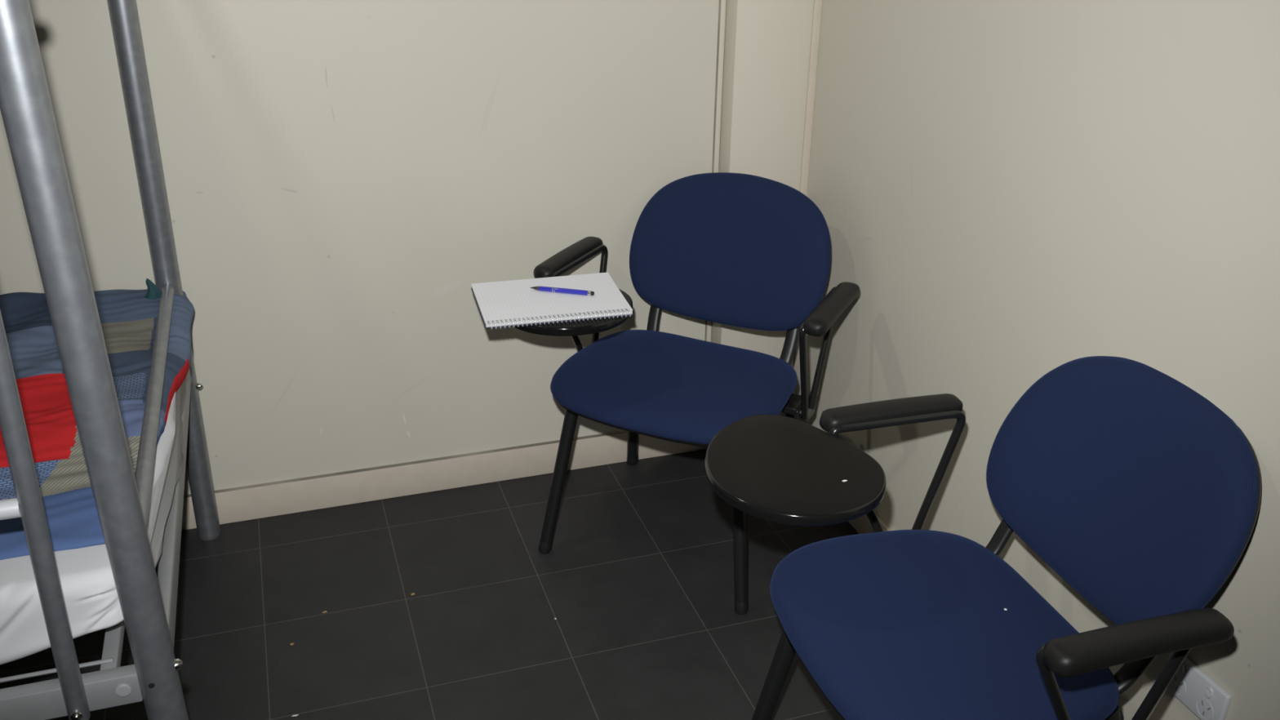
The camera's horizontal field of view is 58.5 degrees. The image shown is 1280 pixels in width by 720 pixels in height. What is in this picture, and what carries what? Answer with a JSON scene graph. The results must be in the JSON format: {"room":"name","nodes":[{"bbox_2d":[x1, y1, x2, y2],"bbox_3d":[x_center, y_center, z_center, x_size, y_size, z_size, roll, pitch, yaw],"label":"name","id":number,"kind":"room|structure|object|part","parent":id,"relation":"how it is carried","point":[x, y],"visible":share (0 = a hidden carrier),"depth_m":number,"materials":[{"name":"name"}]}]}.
{"room":"dormitory bedroom","nodes":[
{"label":"dormitory bedroom","id":0,"kind":"room"},
{"bbox_2d":[0,0,720,494],"bbox_3d":[-1.345,-0.735,2.206,3.850,2.550,0.100,-7,26,-17],"label":"wall","id":1,"kind":"structure","parent":0,"point":[340,176],"depth_m":2.62,"materials":[{"name":"beige paint"}]},
{"bbox_2d":[181,430,706,530],"bbox_3d":[-1.446,0.414,2.650,3.437,0.090,0.011,-7,26,-17],"label":"baseboard","id":2,"kind":"structure","parent":1,"relation":"attached to","point":[265,501],"depth_m":2.92,"materials":[{"name":"beige wood"}]},
{"bbox_2d":[704,0,726,342],"bbox_3d":[0.196,-0.950,2.611,0.012,2.460,0.007,-7,26,-17],"label":"trim","id":3,"kind":"structure","parent":1,"relation":"attached to","point":[722,6],"depth_m":2.75,"materials":[{"name":"beige"}]},
{"bbox_2d":[706,0,813,448],"bbox_3d":[0.313,-0.909,2.635,0.212,2.550,0.072,-7,26,-17],"label":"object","id":4,"kind":"structure","parent":1,"relation":"attached to","point":[767,42],"depth_m":2.73,"materials":[{"name":"beige"}]},
{"bbox_2d":[0,448,858,719],"bbox_3d":[-0.708,1.307,0.994,3.850,0.100,4.242,-7,26,-17],"label":"floor","id":5,"kind":"structure","parent":0,"point":[636,578],"depth_m":2.50,"materials":[{"name":"grey tile"}]},
{"bbox_2d":[0,0,220,719],"bbox_3d":[-1.744,-0.052,1.618,1.973,1.801,1.165,-7,26,-17],"label":"bunk bed","id":6,"kind":"object","parent":5,"relation":"on","point":[148,602],"visible":0.91,"depth_m":1.50,"materials":[{"name":"silver metal"}]},
{"bbox_3d":[-1.599,0.570,1.341,1.884,0.050,0.025,-7,26,-17],"label":"rail","id":7,"kind":"part","parent":6,"relation":"part of","materials":[{"name":"silver metal"}]},
{"bbox_2d":[0,375,187,664],"bbox_3d":[-1.726,0.256,1.794,1.885,0.130,1.031,-7,26,-17],"label":"mattress","id":8,"kind":"object","parent":6,"relation":"on","point":[91,601],"visible":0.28,"depth_m":1.60,"materials":[{"name":"grey fabric"}]},
{"bbox_2d":[0,278,194,559],"bbox_3d":[-1.630,0.147,1.854,1.690,0.114,0.998,-7,26,-17],"label":"patchwork quilt","id":9,"kind":"object","parent":8,"relation":"on","point":[128,318],"visible":0.5,"depth_m":2.06,"materials":[{"name":"blue fabric"}]},
{"bbox_3d":[-1.018,-0.394,2.373,0.063,1.800,0.052,-7,26,-17],"label":"post","id":10,"kind":"part","parent":6,"relation":"part of","materials":[{"name":"silver metal"}]},
{"bbox_3d":[-0.853,0.240,2.098,0.025,0.054,1.053,-7,26,-17],"label":"rail","id":11,"kind":"part","parent":6,"relation":"part of","materials":[{"name":"silver metal"}]},
{"bbox_2d":[511,172,859,614],"bbox_3d":[0.086,0.049,2.632,0.727,0.820,0.692,13,28,23],"label":"chair","id":12,"kind":"object","parent":5,"relation":"on","point":[745,251],"visible":0.85,"depth_m":2.63,"materials":[{"name":"blue fabric"}]},
{"bbox_2d":[471,272,633,329],"bbox_3d":[-0.189,-0.128,2.424,0.308,0.018,0.236,-6,26,-14],"label":"notebook","id":13,"kind":"object","parent":12,"relation":"on","point":[513,303],"visible":0.99,"depth_m":2.40,"materials":[{"name":"white paper"}]},
{"bbox_2d":[529,285,594,295],"bbox_3d":[-0.167,-0.149,2.448,0.142,0.011,0.011,6,26,11],"label":"ballpoint pen","id":14,"kind":"object","parent":13,"relation":"on","point":[558,290],"visible":1,"depth_m":2.44,"materials":[{"name":"blue plastic"}]},
{"bbox_3d":[-0.185,0.261,2.642,0.113,0.405,0.032,-9,27,-20],"label":"leg","id":15,"kind":"part","parent":12,"relation":"part of","materials":[{"name":"black paint"}]},
{"bbox_3d":[-0.165,-0.240,2.679,0.050,0.038,0.268,13,28,23],"label":"armrest","id":16,"kind":"part","parent":12,"relation":"part of","materials":[{"name":"black plastic"}]},
{"bbox_3d":[-0.016,0.120,2.953,0.031,0.404,0.152,1,25,-1],"label":"leg","id":17,"kind":"part","parent":12,"relation":"part of","materials":[{"name":"black paint"}]},
{"bbox_3d":[0.086,0.042,2.583,0.522,0.061,0.435,13,28,23],"label":"seat","id":18,"kind":"part","parent":12,"relation":"part of","materials":[{"name":"blue fabric"}]},
{"bbox_3d":[0.217,-0.263,2.725,0.502,0.330,0.170,13,28,23],"label":"backrest","id":19,"kind":"part","parent":12,"relation":"part of","materials":[{"name":"blue fabric"}]},
{"bbox_3d":[0.215,0.350,2.466,0.032,0.405,0.113,-6,26,-15],"label":"leg","id":20,"kind":"part","parent":12,"relation":"part of","materials":[{"name":"black paint"}]},
{"bbox_3d":[0.384,0.209,2.777,0.152,0.404,0.031,-17,31,-33],"label":"leg","id":21,"kind":"part","parent":12,"relation":"part of","materials":[{"name":"black paint"}]},
{"bbox_3d":[0.409,-0.112,2.426,0.050,0.038,0.268,13,28,23],"label":"armrest","id":22,"kind":"part","parent":12,"relation":"part of","materials":[{"name":"black plastic"}]},
{"bbox_2d":[705,355,1262,719],"bbox_3d":[0.501,0.436,1.828,0.709,0.814,0.727,-7,26,-16],"label":"chair","id":23,"kind":"object","parent":5,"relation":"on","point":[1138,491],"visible":1,"depth_m":1.75,"materials":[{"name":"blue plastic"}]},
{"bbox_3d":[0.246,0.553,2.034,0.113,0.405,0.032,12,27,22],"label":"leg","id":24,"kind":"part","parent":23,"relation":"part of","materials":[{"name":"black paint"}]},
{"bbox_3d":[0.440,0.091,1.993,0.268,0.038,0.050,-7,26,-16],"label":"armrest","id":25,"kind":"part","parent":23,"relation":"part of","materials":[{"name":"black plastic"}]},
{"bbox_3d":[0.463,0.422,1.787,0.435,0.061,0.522,-7,26,-16],"label":"seat","id":26,"kind":"part","parent":23,"relation":"part of","materials":[{"name":"blue fabric"}]},
{"bbox_3d":[0.742,0.695,1.754,0.152,0.404,0.031,5,25,8],"label":"leg","id":27,"kind":"part","parent":23,"relation":"part of","materials":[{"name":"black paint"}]},
{"bbox_3d":[0.492,0.464,1.817,0.336,0.028,0.414,-7,26,-16],"label":"seat frame","id":28,"kind":"part","parent":23,"relation":"part of","materials":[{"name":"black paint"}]},
{"bbox_3d":[0.748,0.189,1.786,0.170,0.330,0.502,-4,26,-17],"label":"backrest","id":29,"kind":"part","parent":23,"relation":"part of","materials":[{"name":"blue fabric"}]},
{"bbox_3d":[0.630,0.353,1.441,0.268,0.038,0.050,-7,26,-16],"label":"armrest","id":30,"kind":"part","parent":23,"relation":"part of","materials":[{"name":"black plastic"}]},
{"bbox_2d":[793,0,1279,719],"bbox_3d":[1.089,-0.121,0.980,0.100,2.550,4.042,-7,26,-17],"label":"wall","id":31,"kind":"structure","parent":0,"point":[1011,193],"depth_m":1.98,"materials":[{"name":"beige paint"}]},
{"bbox_2d":[782,0,822,416],"bbox_3d":[0.416,-0.906,2.631,0.020,2.550,0.005,-7,26,-17],"label":"trim","id":32,"kind":"structure","parent":31,"relation":"attached to","point":[817,3],"depth_m":2.76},
{"bbox_2d":[848,512,892,533],"bbox_3d":[1.030,1.014,1.455,0.011,0.090,3.970,-7,26,-17],"label":"baseboard","id":33,"kind":"structure","parent":31,"relation":"attached to","point":[862,525],"depth_m":2.76,"materials":[{"name":"beige wood"}]},
{"bbox_2d":[1166,652,1231,719],"bbox_3d":[0.863,0.514,1.780,0.015,0.074,0.120,-7,26,-17],"label":"power outlet","id":34,"kind":"object","parent":31,"relation":"attached to","point":[1193,686],"visible":0.79,"depth_m":1.77,"materials":[{"name":"grey plastic"}]},
{"bbox_2d":[1177,662,1185,673],"bbox_3d":[0.850,0.484,1.795,0.005,0.018,0.012,-7,26,-17],"label":"switch","id":35,"kind":"object","parent":34,"relation":"attached to","point":[1181,669],"depth_m":1.79,"materials":[{"name":"grey plastic"}]},
{"bbox_2d":[1204,686,1213,697],"bbox_3d":[0.868,0.507,1.745,0.005,0.018,0.012,-7,26,-17],"label":"switch","id":36,"kind":"object","parent":34,"relation":"attached to","point":[1208,690],"depth_m":1.74,"materials":[{"name":"grey plastic"}]}
]}

